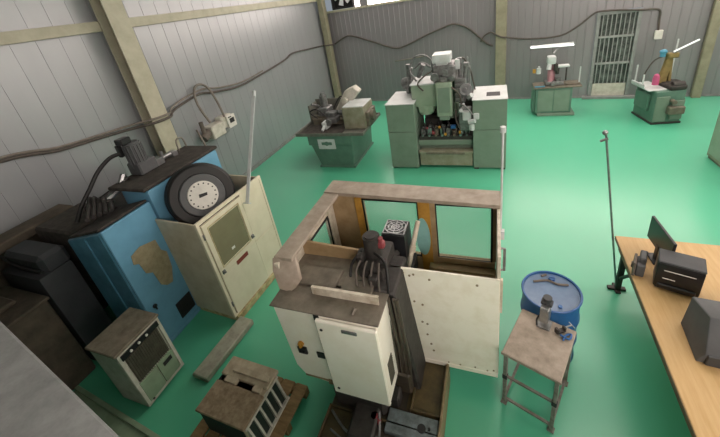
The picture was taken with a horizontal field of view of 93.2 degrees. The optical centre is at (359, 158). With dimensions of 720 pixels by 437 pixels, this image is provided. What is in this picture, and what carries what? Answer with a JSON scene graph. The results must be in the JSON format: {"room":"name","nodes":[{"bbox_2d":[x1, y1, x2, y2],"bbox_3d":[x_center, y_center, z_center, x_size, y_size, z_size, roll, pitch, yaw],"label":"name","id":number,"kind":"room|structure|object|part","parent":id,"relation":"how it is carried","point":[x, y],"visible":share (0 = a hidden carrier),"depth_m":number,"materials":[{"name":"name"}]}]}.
{"room":"metal workshop","nodes":[
{"label":"metal workshop","id":0,"kind":"room"},
{"bbox_2d":[89,0,181,155],"bbox_3d":[-4.209,-1.435,6.547,0.280,6.400,0.380,1,27,21],"label":"column","id":1,"kind":"structure","parent":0,"point":[111,15],"depth_m":6.37,"materials":[{"name":"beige metal"}]},
{"bbox_2d":[0,0,334,233],"bbox_3d":[-4.162,-1.866,7.457,0.080,6.400,16.550,1,27,21],"label":"wall","id":2,"kind":"structure","parent":0,"point":[54,92],"depth_m":6.66,"materials":[{"name":"grey metal"}]},
{"bbox_2d":[0,70,262,158],"bbox_3d":[-4.296,-0.765,6.328,0.462,0.530,9.202,1,27,21],"label":"cable","id":3,"kind":"object","parent":2,"relation":"attached to","point":[185,97],"visible":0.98,"depth_m":6.23,"materials":[{"name":"grey rubber"}]},
{"bbox_2d":[0,0,316,45],"bbox_3d":[-4.300,-2.759,6.825,0.095,0.170,16.200,1,27,21],"label":"trim","id":4,"kind":"structure","parent":2,"relation":"attached to","point":[35,34],"depth_m":6.61,"materials":[{"name":"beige metal"}]},
{"bbox_2d":[0,44,333,162],"bbox_3d":[-3.518,-1.747,8.307,0.478,0.572,13.886,1,27,21],"label":"power cable","id":5,"kind":"object","parent":2,"relation":"attached to","point":[245,83],"visible":0.97,"depth_m":6.47,"materials":[{"name":"rubber"}]},
{"bbox_2d":[198,113,236,144],"bbox_3d":[-3.561,-0.776,8.490,0.306,0.600,1.121,1,27,21],"label":"junction box","id":6,"kind":"object","parent":2,"relation":"attached to","point":[212,131],"visible":0.97,"depth_m":8.40,"materials":[{"name":"beige metal"}]},
{"bbox_2d":[196,129,206,145],"bbox_3d":[-3.231,-0.067,7.187,0.139,0.755,1.824,-20,26,-21],"label":"air hose","id":7,"kind":"object","parent":6,"relation":"hanging from","point":[197,131],"visible":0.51,"depth_m":7.35,"materials":[{"name":"grey rubber"}]},
{"bbox_2d":[193,83,224,122],"bbox_3d":[-3.611,-1.335,8.126,0.299,0.936,0.660,1,27,21],"label":"cable loop","id":8,"kind":"object","parent":6,"relation":"attached to","point":[198,84],"visible":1,"depth_m":7.98,"materials":[{"name":"grey rubber"}]},
{"bbox_3d":[-3.320,-0.975,8.782,0.060,0.320,0.300,1,27,21],"label":"gauge plate","id":9,"kind":"part","parent":6,"relation":"part of","materials":[{"name":"white plastic"}]},
{"bbox_2d":[243,121,310,175],"bbox_3d":[-3.663,1.012,8.645,0.040,0.100,16.300,1,27,21],"label":"baseboard","id":10,"kind":"structure","parent":2,"relation":"attached to","point":[269,155],"depth_m":10.84,"materials":[{"name":"grey metal"}]},
{"bbox_2d":[316,0,341,97],"bbox_3d":[-1.390,-5.284,13.775,0.220,6.400,0.300,1,27,21],"label":"column","id":11,"kind":"structure","parent":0,"point":[321,5],"depth_m":14.00,"materials":[{"name":"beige metal"}]},
{"bbox_2d":[73,82,719,436],"bbox_3d":[3.284,1.124,6.205,15.360,0.200,17.300,1,27,21],"label":"floor","id":12,"kind":"structure","parent":0,"point":[556,207],"depth_m":5.59,"materials":[{"name":"green paint"}]},
{"bbox_2d":[0,286,95,390],"bbox_3d":[-4.258,2.406,4.313,0.940,1.400,0.690,1,27,21],"label":"cabinet","id":13,"kind":"object","parent":12,"relation":"on","point":[29,316],"visible":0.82,"depth_m":4.21,"materials":[{"name":"brown metal"}]},
{"bbox_3d":[-4.358,1.823,4.042,0.940,0.100,0.690,1,27,21],"label":"lid","id":14,"kind":"part","parent":13,"relation":"part of","materials":[{"name":"brown metal"}]},
{"bbox_2d":[0,204,111,360],"bbox_3d":[-4.412,2.075,4.528,1.230,1.860,2.400,1,27,21],"label":"machine","id":15,"kind":"object","parent":12,"relation":"on","point":[27,263],"visible":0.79,"depth_m":4.47,"materials":[{"name":"black metal"}]},
{"bbox_3d":[-4.822,2.071,4.687,0.350,1.860,2.400,1,27,21],"label":"rail","id":16,"kind":"part","parent":15,"relation":"part of","materials":[{"name":"black metal"}]},
{"bbox_2d":[74,385,160,436],"bbox_3d":[-2.978,3.118,3.870,1.700,0.100,0.480,3,28,26],"label":"channel","id":17,"kind":"object","parent":12,"relation":"on","point":[123,425],"visible":0.54,"depth_m":3.96,"materials":[{"name":"metal"}]},
{"bbox_2d":[85,307,183,406],"bbox_3d":[-2.692,2.439,4.175,0.518,0.975,0.580,1,27,21],"label":"electrical cabinet","id":18,"kind":"object","parent":12,"relation":"on","point":[135,350],"visible":1,"depth_m":4.01,"materials":[{"name":"beige metal"}]},
{"bbox_3d":[-2.771,2.018,3.981,0.505,0.035,0.580,1,27,21],"label":"lid","id":19,"kind":"part","parent":18,"relation":"part of","materials":[{"name":"metal"}]},
{"bbox_2d":[125,328,168,381],"bbox_3d":[-2.504,2.322,4.038,0.026,0.380,0.420,1,27,21],"label":"grille","id":20,"kind":"object","parent":18,"relation":"attached to","point":[144,359],"depth_m":4.02,"materials":[{"name":"black metal"}]},
{"bbox_3d":[-2.485,2.438,4.093,0.025,0.880,0.540,1,27,21],"label":"panel","id":21,"kind":"part","parent":18,"relation":"part of","materials":[{"name":"white metal"}]},
{"bbox_3d":[-2.447,2.662,4.198,0.022,0.340,0.460,1,27,21],"label":"panel","id":22,"kind":"part","parent":18,"relation":"part of","materials":[{"name":"metal"}]},
{"bbox_3d":[-2.433,2.685,4.196,0.009,0.284,0.394,1,27,21],"label":"handle","id":23,"kind":"part","parent":18,"relation":"part of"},
{"bbox_2d":[35,136,235,341],"bbox_3d":[-3.097,0.962,5.344,2.570,2.770,2.185,1,27,21],"label":"machine","id":24,"kind":"object","parent":12,"relation":"on","point":[115,241],"visible":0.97,"depth_m":4.67,"materials":[{"name":"paint"}]},
{"bbox_3d":[-3.639,1.153,4.823,1.540,1.029,0.700,1,27,21],"label":"dirty lid","id":25,"kind":"part","parent":24,"relation":"part of","materials":[{"name":"metal"}]},
{"bbox_3d":[-3.261,-0.032,5.021,0.260,0.490,0.308,1,27,21],"label":"motor","id":26,"kind":"part","parent":24,"relation":"part of","materials":[{"name":"metal"}]},
{"bbox_3d":[-2.802,1.603,4.697,0.040,1.950,0.680,1,27,21],"label":"panel","id":27,"kind":"part","parent":24,"relation":"part of","materials":[{"name":"blue paint"}]},
{"bbox_3d":[-2.963,0.117,5.239,0.720,0.050,1.440,1,27,21],"label":"headstock lid","id":28,"kind":"part","parent":24,"relation":"part of","materials":[{"name":"black metal"}]},
{"bbox_2d":[176,291,195,317],"bbox_3d":[-2.616,2.195,5.119,0.017,0.280,0.260,1,27,21],"label":"vent","id":29,"kind":"object","parent":24,"relation":"attached to","point":[186,303],"depth_m":5.11,"materials":[{"name":"black metal"}]},
{"bbox_2d":[155,174,281,319],"bbox_3d":[-2.031,1.332,5.354,0.855,1.770,1.310,2,27,24],"label":"tall cabinet","id":30,"kind":"object","parent":12,"relation":"on","point":[225,263],"visible":0.92,"depth_m":4.97,"materials":[{"name":"beige metal"}]},
{"bbox_3d":[-2.320,1.576,4.840,0.770,1.650,0.030,2,27,24],"label":"panel","id":31,"kind":"part","parent":30,"relation":"part of","materials":[{"name":"beige metal"}]},
{"bbox_3d":[-1.794,1.416,5.003,0.042,1.560,0.740,2,27,24],"label":"door","id":32,"kind":"part","parent":30,"relation":"part of","materials":[{"name":"beige paint"}]},
{"bbox_3d":[-1.718,1.300,5.187,0.040,1.670,1.310,2,27,24],"label":"frame","id":33,"kind":"part","parent":30,"relation":"part of","materials":[{"name":"beige paint"}]},
{"bbox_3d":[-1.744,1.475,5.061,0.004,0.070,0.240,2,27,24],"label":"name plate","id":34,"kind":"part","parent":30,"relation":"part of","materials":[{"name":"red plastic"}]},
{"bbox_3d":[-1.831,1.014,5.869,0.770,1.650,0.030,2,27,24],"label":"panel","id":35,"kind":"part","parent":30,"relation":"part of","materials":[{"name":"beige metal"}]},
{"bbox_2d":[243,90,255,203],"bbox_3d":[-1.636,-0.178,5.098,0.100,1.483,0.923,1,27,21],"label":"light pole","id":36,"kind":"object","parent":30,"relation":"attached to","point":[253,91],"visible":1,"depth_m":5.09,"materials":[{"name":"grey metal"}]},
{"bbox_3d":[-1.624,0.810,5.344,0.026,0.872,0.460,2,27,24],"label":"fixed panel","id":37,"kind":"part","parent":30,"relation":"part of","materials":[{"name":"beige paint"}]},
{"bbox_3d":[-1.501,1.526,5.677,0.026,0.710,0.460,2,27,24],"label":"fixed panel","id":38,"kind":"part","parent":30,"relation":"part of","materials":[{"name":"beige paint"}]},
{"bbox_2d":[192,316,253,382],"bbox_3d":[-1.842,2.565,4.651,0.260,0.090,0.900,3,27,25],"label":"beam","id":39,"kind":"structure","parent":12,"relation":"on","point":[207,369],"depth_m":4.56,"materials":[{"name":"grey wood"}]},
{"bbox_2d":[190,376,309,436],"bbox_3d":[-1.199,2.839,3.788,0.990,0.122,0.840,2,27,23],"label":"pallet","id":40,"kind":"object","parent":12,"relation":"on","point":[298,391],"visible":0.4,"depth_m":3.69,"materials":[{"name":"brown wood"}]},
{"bbox_2d":[195,356,289,436],"bbox_3d":[-1.233,2.599,3.660,0.705,0.425,0.600,2,27,23],"label":"metal machine housing","id":41,"kind":"object","parent":40,"relation":"on","point":[248,399],"visible":1,"depth_m":3.55,"materials":[{"name":"metal"}]},
{"bbox_3d":[-1.338,2.517,3.497,0.635,0.030,0.330,2,27,23],"label":"lid","id":42,"kind":"part","parent":41,"relation":"part of","materials":[{"name":"brown metal"}]},
{"bbox_3d":[-1.262,2.627,3.688,0.600,0.360,0.560,2,27,23],"label":"casing","id":43,"kind":"part","parent":41,"relation":"part of","materials":[{"name":"metal"}]},
{"bbox_3d":[-1.230,2.366,3.734,0.630,0.070,0.270,2,27,23],"label":"lid","id":44,"kind":"part","parent":41,"relation":"part of","materials":[{"name":"beige metal"}]},
{"bbox_3d":[-1.001,2.492,3.488,0.030,0.020,0.540,2,27,23],"label":"rib rail","id":45,"kind":"part","parent":41,"relation":"part of","materials":[{"name":"white metal"}]},
{"bbox_3d":[-0.921,2.790,3.620,0.090,0.020,0.530,2,27,23],"label":"rib rail","id":46,"kind":"part","parent":41,"relation":"part of","materials":[{"name":"white metal"}]},
{"bbox_2d":[295,85,379,167],"bbox_3d":[-0.500,-0.977,9.540,2.070,1.943,1.680,1,27,21],"label":"machine","id":47,"kind":"object","parent":12,"relation":"on","point":[338,131],"visible":1,"depth_m":9.15,"materials":[{"name":"metal"}]},
{"bbox_3d":[-0.884,-0.380,9.051,0.500,0.280,0.022,1,27,21],"label":"plate","id":48,"kind":"part","parent":47,"relation":"part of","materials":[{"name":"white metal"}]},
{"bbox_2d":[295,112,379,136],"bbox_3d":[-0.580,-0.954,9.500,1.950,0.080,1.540,1,27,21],"label":"tray","id":49,"kind":"object","parent":47,"relation":"on","point":[313,129],"depth_m":9.08,"materials":[{"name":"brown metal"}]},
{"bbox_3d":[-0.426,-0.253,9.928,1.200,0.300,1.630,1,27,21],"label":"toe plate","id":50,"kind":"part","parent":47,"relation":"part of","materials":[{"name":"green metal"}]},
{"bbox_3d":[-0.357,-1.603,9.384,0.774,0.734,0.430,1,27,21],"label":"wheel arm","id":51,"kind":"part","parent":47,"relation":"part of"},
{"bbox_3d":[-0.087,-1.468,9.002,0.580,0.025,0.710,1,27,21],"label":"headstock lid","id":52,"kind":"part","parent":47,"relation":"part of","materials":[{"name":"beige metal"}]},
{"bbox_2d":[269,180,505,436],"bbox_3d":[0.389,1.612,3.610,2.154,1.980,2.200,1,27,21],"label":"machining center","id":53,"kind":"object","parent":12,"relation":"on","point":[382,320],"visible":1,"depth_m":3.33,"materials":[{"name":"white metal"}]},
{"bbox_3d":[-0.695,1.128,3.287,0.266,0.346,0.200,-10,25,-2],"label":"rail plate","id":54,"kind":"part","parent":53,"relation":"part of","materials":[{"name":"beige metal"}]},
{"bbox_3d":[-0.574,1.795,3.284,0.060,0.060,0.040,1,27,21],"label":"switch knob","id":55,"kind":"part","parent":53,"relation":"part of","materials":[{"name":"orange plastic"}]},
{"bbox_2d":[297,346,307,354],"bbox_3d":[-0.561,1.871,3.320,0.100,0.090,0.040,1,27,21],"label":"switch","id":56,"kind":"object","parent":53,"relation":"attached to","point":[304,350],"depth_m":3.31,"materials":[{"name":"black plastic"}]},
{"bbox_3d":[-0.505,0.648,3.875,0.200,0.040,1.450,1,27,21],"label":"rail","id":57,"kind":"part","parent":53,"relation":"part of","materials":[{"name":"brown metal"}]},
{"bbox_3d":[-0.376,1.889,3.273,0.080,0.080,0.012,1,27,21],"label":"plate","id":58,"kind":"part","parent":53,"relation":"part of","materials":[{"name":"black plastic"}]},
{"bbox_3d":[-0.143,1.453,3.777,0.880,1.290,0.030,1,27,21],"label":"splash panel","id":59,"kind":"part","parent":53,"relation":"part of","materials":[{"name":"metal"}]},
{"bbox_3d":[-0.092,1.451,2.833,0.140,0.035,0.014,1,27,21],"label":"door handle","id":60,"kind":"part","parent":53,"relation":"part of","materials":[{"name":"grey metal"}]},
{"bbox_3d":[-0.051,1.834,3.050,0.565,0.995,0.040,1,27,21],"label":"cabinet door","id":61,"kind":"part","parent":53,"relation":"part of","materials":[{"name":"white paint"}]},
{"bbox_3d":[0.077,1.061,4.429,0.090,1.340,0.070,1,27,21],"label":"door post","id":62,"kind":"part","parent":53,"relation":"part of","materials":[{"name":"orange metal"}]},
{"bbox_2d":[317,403,437,436],"bbox_3d":[0.149,2.643,3.193,1.110,0.045,0.370,1,27,21],"label":"tray","id":63,"kind":"object","parent":53,"relation":"on","point":[330,427],"depth_m":3.30,"materials":[{"name":"metal"}]},
{"bbox_2d":[387,353,394,384],"bbox_3d":[0.292,1.951,3.158,0.013,0.300,0.120,1,27,21],"label":"grille","id":64,"kind":"object","parent":53,"relation":"attached to","point":[390,363],"depth_m":3.13,"materials":[{"name":"grey metal"}]},
{"bbox_3d":[0.414,1.031,3.819,0.300,0.640,0.280,1,27,21],"label":"servo motor","id":65,"kind":"part","parent":53,"relation":"part of","materials":[{"name":"black plastic"}]},
{"bbox_3d":[0.493,2.559,3.247,0.490,0.045,0.220,1,27,21],"label":"bed plate","id":66,"kind":"part","parent":53,"relation":"part of","materials":[{"name":"grey metal"}]},
{"bbox_3d":[0.536,0.401,3.993,2.065,0.045,0.300,2,27,24],"label":"rail","id":67,"kind":"part","parent":53,"relation":"part of","materials":[{"name":"brown metal"}]},
{"bbox_3d":[0.752,0.932,4.050,0.170,0.540,0.008,1,27,21],"label":"oval pane","id":68,"kind":"part","parent":53,"relation":"part of","materials":[{"name":"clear glass"}]},
{"bbox_3d":[0.799,0.943,4.082,0.135,1.060,0.070,1,27,21],"label":"door post","id":69,"kind":"part","parent":53,"relation":"part of","materials":[{"name":"orange metal"}]},
{"bbox_3d":[0.844,1.653,3.450,1.040,1.340,0.045,1,27,21],"label":"panel","id":70,"kind":"part","parent":53,"relation":"part of","materials":[{"name":"white metal"}]},
{"bbox_3d":[1.210,1.072,3.989,0.700,1.340,0.070,1,27,21],"label":"door frame","id":71,"kind":"part","parent":53,"relation":"part of","materials":[{"name":"brown metal"}]},
{"bbox_3d":[1.220,1.535,4.069,0.750,0.480,0.220,1,27,21],"label":"sill rail","id":72,"kind":"part","parent":53,"relation":"part of","materials":[{"name":"metal"}]},
{"bbox_2d":[500,126,505,239],"bbox_3d":[1.548,0.308,3.706,0.068,1.400,0.060,1,27,21],"label":"light pole","id":73,"kind":"object","parent":53,"relation":"attached to","point":[502,128],"visible":0.75,"depth_m":3.63,"materials":[{"name":"grey metal"}]},
{"bbox_3d":[1.449,1.023,3.454,0.054,0.308,0.028,1,27,21],"label":"grab handle","id":74,"kind":"part","parent":53,"relation":"part of","materials":[{"name":"grey metal"}]},
{"bbox_2d":[384,50,507,168],"bbox_3d":[2.155,-1.301,8.399,2.680,2.660,1.828,1,27,21],"label":"machine","id":75,"kind":"object","parent":12,"relation":"on","point":[461,126],"visible":1,"depth_m":7.93,"materials":[{"name":"metal"}]},
{"bbox_3d":[1.083,-1.494,8.370,0.700,0.020,1.130,1,27,21],"label":"cabinet lid","id":76,"kind":"part","parent":75,"relation":"part of","materials":[{"name":"white metal"}]},
{"bbox_3d":[1.352,-1.992,8.433,0.715,0.738,0.328,12,32,38],"label":"motor","id":77,"kind":"part","parent":75,"relation":"part of","materials":[{"name":"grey metal"}]},
{"bbox_3d":[1.575,-1.865,8.134,0.640,0.030,0.790,1,27,21],"label":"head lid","id":78,"kind":"part","parent":75,"relation":"part of","materials":[{"name":"grey metal"}]},
{"bbox_3d":[1.917,-1.251,7.733,0.260,0.760,0.140,1,27,21],"label":"column panel","id":79,"kind":"part","parent":75,"relation":"part of","materials":[{"name":"green metal"}]},
{"bbox_3d":[2.099,-0.060,8.285,1.260,0.390,0.320,1,27,21],"label":"chip drawer","id":80,"kind":"part","parent":75,"relation":"part of","materials":[{"name":"metal"}]},
{"bbox_3d":[2.467,-1.814,7.780,0.030,1.000,0.030,-9,25,1],"label":"rod","id":81,"kind":"part","parent":75,"relation":"part of","materials":[{"name":"metal"}]},
{"bbox_3d":[2.519,-1.724,7.807,0.030,0.800,0.030,14,33,41],"label":"rod","id":82,"kind":"part","parent":75,"relation":"part of","materials":[{"name":"metal"}]},
{"bbox_3d":[2.928,-1.487,7.676,0.720,0.020,1.080,1,27,21],"label":"cabinet lid","id":83,"kind":"part","parent":75,"relation":"part of","materials":[{"name":"white metal"}]},
{"bbox_2d":[500,309,576,433],"bbox_3d":[1.784,2.114,3.433,0.510,0.800,0.595,13,33,40],"label":"stand","id":84,"kind":"object","parent":12,"relation":"on","point":[544,352],"visible":0.99,"depth_m":3.25,"materials":[{"name":"beige metal"}]},
{"bbox_3d":[1.452,2.199,3.410,0.060,0.770,0.060,13,33,40],"label":"leg","id":85,"kind":"part","parent":84,"relation":"part of","materials":[{"name":"metal"}]},
{"bbox_2d":[536,294,553,331],"bbox_3d":[1.814,1.515,3.343,0.128,0.340,0.167,12,32,39],"label":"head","id":86,"kind":"object","parent":84,"relation":"on","point":[544,322],"visible":1,"depth_m":3.31},
{"bbox_3d":[1.824,1.381,3.315,0.100,0.080,0.080,12,32,39],"label":"motor","id":87,"kind":"part","parent":86,"relation":"part of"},
{"bbox_3d":[1.783,2.272,3.129,0.060,0.770,0.060,13,33,40],"label":"leg","id":88,"kind":"part","parent":84,"relation":"part of","materials":[{"name":"metal"}]},
{"bbox_2d":[554,322,574,334],"bbox_3d":[1.985,1.655,3.314,0.175,0.060,0.080,-12,25,-6],"label":"clamp","id":89,"kind":"object","parent":84,"relation":"on","point":[563,329],"visible":1,"depth_m":3.30,"materials":[{"name":"metal"}]},
{"bbox_2d":[560,333,572,340],"bbox_3d":[1.978,1.702,3.251,0.120,0.028,0.068,-9,25,2],"label":"rope","id":90,"kind":"object","parent":84,"relation":"on","point":[568,334],"visible":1,"depth_m":3.25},
{"bbox_3d":[2.123,2.054,3.473,0.060,0.770,0.060,13,33,40],"label":"leg","id":91,"kind":"part","parent":84,"relation":"part of","materials":[{"name":"metal"}]},
{"bbox_2d":[520,271,582,361],"bbox_3d":[2.124,1.810,3.848,0.584,0.895,0.584,1,27,21],"label":"drum","id":92,"kind":"object","parent":12,"relation":"on","point":[568,300],"depth_m":3.65,"materials":[{"name":"blue metal"}]},
{"bbox_3d":[2.124,1.351,3.811,0.346,0.028,0.153,1,27,21],"label":"rag strip","id":93,"kind":"part","parent":92,"relation":"part of","materials":[{"name":"brown fabric"}]},
{"bbox_3d":[2.061,1.446,3.678,0.544,0.028,0.544,1,27,21],"label":"lid","id":94,"kind":"part","parent":92,"relation":"part of","materials":[{"name":"blue metal"}]},
{"bbox_2d":[530,42,581,115],"bbox_3d":[5.709,-2.336,10.032,1.360,2.060,0.650,1,27,21],"label":"machine","id":95,"kind":"object","parent":12,"relation":"on","point":[553,96],"visible":1,"depth_m":9.96,"materials":[{"name":"metal"}]},
{"bbox_2d":[536,66,540,73],"bbox_3d":[5.245,-2.589,9.991,0.120,0.210,0.120,1,27,21],"label":"oil bottle","id":96,"kind":"object","parent":95,"relation":"on","point":[538,69],"depth_m":9.96,"materials":[{"name":"white plastic"}]},
{"bbox_3d":[5.397,-3.195,9.595,1.080,0.060,0.040,1,27,21],"label":"lamp shade","id":97,"kind":"part","parent":95,"relation":"part of","materials":[{"name":"white metal"}]},
{"bbox_3d":[5.695,-1.700,10.039,0.820,0.640,0.017,1,27,21],"label":"cabinet door","id":98,"kind":"part","parent":95,"relation":"part of","materials":[{"name":"green metal"}]},
{"bbox_2d":[532,66,581,89],"bbox_3d":[5.764,-2.398,9.978,1.220,0.520,0.650,1,27,21],"label":"tray","id":99,"kind":"object","parent":95,"relation":"on","point":[552,82],"depth_m":9.89,"materials":[{"name":"metal"}]},
{"bbox_2d":[600,130,625,293],"bbox_3d":[3.148,0.711,4.209,0.525,2.252,0.186,15,34,42],"label":"light pole","id":100,"kind":"object","parent":12,"relation":"on","point":[605,132],"visible":0.93,"depth_m":4.20,"materials":[{"name":"metal"}]},
{"bbox_2d":[631,39,699,124],"bbox_3d":[7.687,-1.929,8.561,1.010,1.950,1.106,-4,25,13],"label":"grinder","id":101,"kind":"object","parent":12,"relation":"on","point":[661,100],"visible":1,"depth_m":8.51,"materials":[{"name":"metal"}]},
{"bbox_2d":[631,65,666,91],"bbox_3d":[7.409,-2.082,8.705,0.538,0.510,0.870,1,27,21],"label":"tray","id":102,"kind":"object","parent":101,"relation":"on","point":[658,84],"depth_m":8.60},
{"bbox_3d":[7.401,-1.982,8.517,0.140,0.270,0.140,-4,25,13],"label":"knob","id":103,"kind":"part","parent":101,"relation":"part of","materials":[{"name":"pink plastic"}]},
{"bbox_3d":[7.694,-2.263,8.521,0.318,0.740,0.160,-4,25,13],"label":"arm","id":104,"kind":"part","parent":101,"relation":"part of"},
{"bbox_3d":[7.875,-2.438,8.556,0.030,1.090,0.030,8,30,33],"label":"post","id":105,"kind":"part","parent":101,"relation":"part of","materials":[{"name":"grey metal"}]},
{"bbox_2d":[614,236,719,436],"bbox_3d":[3.676,2.028,2.946,1.906,0.780,2.990,2,27,23],"label":"workbench","id":106,"kind":"object","parent":12,"relation":"on","point":[695,384],"visible":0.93,"depth_m":3.22,"materials":[{"name":"brown wood"}]},
{"bbox_3d":[3.380,1.423,4.401,0.060,0.740,0.060,2,27,23],"label":"leg","id":107,"kind":"part","parent":106,"relation":"part of","materials":[{"name":"metal"}]},
{"bbox_2d":[631,250,649,276],"bbox_3d":[3.184,1.127,3.864,0.130,0.220,0.436,15,35,43],"label":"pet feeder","id":108,"kind":"object","parent":106,"relation":"on","point":[638,265],"visible":1,"depth_m":3.75,"materials":[{"name":"plastic"}]},
{"bbox_3d":[3.072,1.186,3.826,0.040,0.180,0.190,11,32,38],"label":"plate","id":109,"kind":"part","parent":108,"relation":"part of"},
{"bbox_2d":[647,216,676,264],"bbox_3d":[3.402,0.975,3.858,0.140,0.430,0.520,-1,26,19],"label":"monitor","id":110,"kind":"object","parent":106,"relation":"on","point":[657,234],"visible":0.66,"depth_m":3.87,"materials":[{"name":"black plastic"}]},
{"bbox_2d":[652,248,707,296],"bbox_3d":[3.292,1.190,3.526,0.360,0.355,0.250,11,32,38],"label":"printer","id":111,"kind":"object","parent":106,"relation":"on","point":[684,274],"visible":0.98,"depth_m":3.45,"materials":[{"name":"plastic"}]},
{"bbox_2d":[656,282,695,296],"bbox_3d":[3.244,1.350,3.505,0.300,0.060,0.030,11,32,38],"label":"tray","id":112,"kind":"object","parent":111,"relation":"on","point":[664,285],"depth_m":3.49,"materials":[{"name":"black plastic"}]},
{"bbox_3d":[3.273,1.040,3.465,0.360,0.030,0.230,11,32,38],"label":"lid","id":113,"kind":"part","parent":111,"relation":"part of","materials":[{"name":"grey plastic"}]},
{"bbox_2d":[681,297,719,368],"bbox_3d":[3.244,1.510,2.851,0.696,0.359,0.459,4,28,27],"label":"monitor","id":114,"kind":"object","parent":106,"relation":"on","point":[700,323],"visible":1,"depth_m":2.94,"materials":[{"name":"plastic"}]},
{"bbox_3d":[3.153,1.702,2.735,0.560,0.120,0.030,4,28,27],"label":"panel","id":115,"kind":"part","parent":114,"relation":"part of","materials":[{"name":"black plastic"}]},
{"bbox_2d":[707,112,719,166],"bbox_3d":[7.234,-0.365,5.910,1.012,1.500,1.530,1,27,21],"label":"cabinet","id":116,"kind":"object","parent":12,"relation":"on","point":[713,153],"visible":1,"depth_m":6.71,"materials":[{"name":"metal"}]},
{"bbox_2d":[495,0,507,84],"bbox_3d":[4.540,-4.968,10.914,0.323,6.400,0.190,4,28,28],"label":"pillar","id":117,"kind":"structure","parent":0,"point":[501,5],"depth_m":11.34,"materials":[{"name":"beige metal"}]},
{"bbox_2d":[327,0,719,99],"bbox_3d":[5.125,-4.998,10.762,14.880,6.400,0.100,4,28,28],"label":"wall","id":118,"kind":"structure","parent":0,"point":[372,67],"depth_m":11.49,"materials":[{"name":"grey metal"}]},
{"bbox_2d":[354,0,359,6],"bbox_3d":[-0.206,-6.588,12.927,0.202,1.520,0.040,4,28,28],"label":"window","id":119,"kind":"structure","parent":118,"relation":"in","point":[357,2],"depth_m":13.18,"materials":[{"name":"beige glass"}]},
{"bbox_2d":[327,0,410,13],"bbox_3d":[5.053,-5.469,10.506,14.830,0.080,0.150,4,28,28],"label":"trim","id":120,"kind":"structure","parent":118,"relation":"attached to","point":[395,1],"depth_m":12.94,"materials":[{"name":"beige metal"}]},
{"bbox_2d":[331,0,354,9],"bbox_3d":[-0.710,-6.424,13.359,0.960,1.000,0.220,4,28,28],"label":"exhaust fan","id":121,"kind":"object","parent":120,"relation":"on","point":[336,4],"visible":0.87,"depth_m":13.53,"materials":[{"name":"black metal"}]},
{"bbox_2d":[366,0,394,4],"bbox_3d":[5.767,-6.133,9.751,12.753,1.520,0.090,4,28,28],"label":"window","id":122,"kind":"structure","parent":118,"relation":"in","point":[368,2],"depth_m":12.83,"materials":[{"name":"beige glass"}]},
{"bbox_2d":[395,55,427,61],"bbox_3d":[1.960,-3.842,13.088,1.314,0.164,0.044,4,28,28],"label":"conduit","id":123,"kind":"object","parent":118,"relation":"attached to","point":[427,55],"visible":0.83,"depth_m":13.13,"materials":[{"name":"grey metal"}]},
{"bbox_2d":[334,23,492,48],"bbox_3d":[1.716,-4.438,12.891,6.252,0.924,0.060,4,28,28],"label":"power cable","id":124,"kind":"object","parent":118,"relation":"attached to","point":[464,26],"visible":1,"depth_m":12.53,"materials":[{"name":"rubber"}]},
{"bbox_2d":[372,94,719,100],"bbox_3d":[5.606,-2.124,12.024,14.830,0.050,0.030,4,28,28],"label":"baseboard","id":125,"kind":"structure","parent":118,"relation":"attached to","point":[707,94],"depth_m":11.24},
{"bbox_2d":[480,8,661,41],"bbox_3d":[6.176,-4.027,10.453,4.816,0.700,0.259,4,28,28],"label":"power cable","id":126,"kind":"object","parent":118,"relation":"attached to","point":[658,9],"visible":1,"depth_m":10.13,"materials":[{"name":"rubber"}]},
{"bbox_2d":[582,8,642,98],"bbox_3d":[7.647,-3.075,10.282,1.361,2.580,0.220,4,28,28],"label":"door","id":127,"kind":"structure","parent":118,"relation":"in","point":[616,35],"depth_m":10.31,"materials":[{"name":"grey metal"}]},
{"bbox_3d":[7.826,-1.942,10.780,1.361,0.080,0.160,4,28,28],"label":"sill","id":128,"kind":"part","parent":127,"relation":"part of","materials":[{"name":"grey metal"}]},
{"bbox_3d":[7.824,-2.190,10.763,0.857,0.380,0.070,4,28,28],"label":"kick panel","id":129,"kind":"part","parent":127,"relation":"part of","materials":[{"name":"beige metal"}]},
{"bbox_3d":[7.694,-2.920,10.413,0.857,0.060,0.070,4,28,28],"label":"cross rail","id":130,"kind":"part","parent":127,"relation":"part of","materials":[{"name":"grey metal"}]},
{"bbox_3d":[7.654,-3.290,10.285,0.877,2.040,0.020,4,28,28],"label":"pane","id":131,"kind":"part","parent":127,"relation":"part of","materials":[{"name":"grey metal"}]},
{"bbox_3d":[7.574,-3.619,10.088,0.857,0.060,0.070,4,28,28],"label":"cross rail","id":132,"kind":"part","parent":127,"relation":"part of","materials":[{"name":"grey metal"}]},
{"bbox_2d":[653,30,663,38],"bbox_3d":[8.404,-3.504,9.609,0.191,0.231,0.090,4,28,28],"label":"wall socket","id":133,"kind":"object","parent":118,"relation":"attached to","point":[658,34],"visible":1,"depth_m":9.57,"materials":[{"name":"white plastic"}]},
{"bbox_2d":[690,0,719,97],"bbox_3d":[9.167,-4.635,8.493,0.202,6.400,0.150,4,28,28],"label":"pillar","id":134,"kind":"structure","parent":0,"point":[713,26],"depth_m":9.24,"materials":[{"name":"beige metal"}]},
{"bbox_3d":[-2.393,1.705,0.995,7.950,0.150,3.768,1,27,21],"label":"floor","id":135,"kind":"structure","parent":0,"visible":0},
{"bbox_2d":[0,321,118,436],"bbox_3d":[-1.187,0.911,1.213,2.300,0.320,0.220,6,29,30],"label":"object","id":136,"kind":"object","parent":135,"relation":"on","point":[34,402],"visible":1,"depth_m":1.07,"materials":[{"name":"metal"}]}
]}

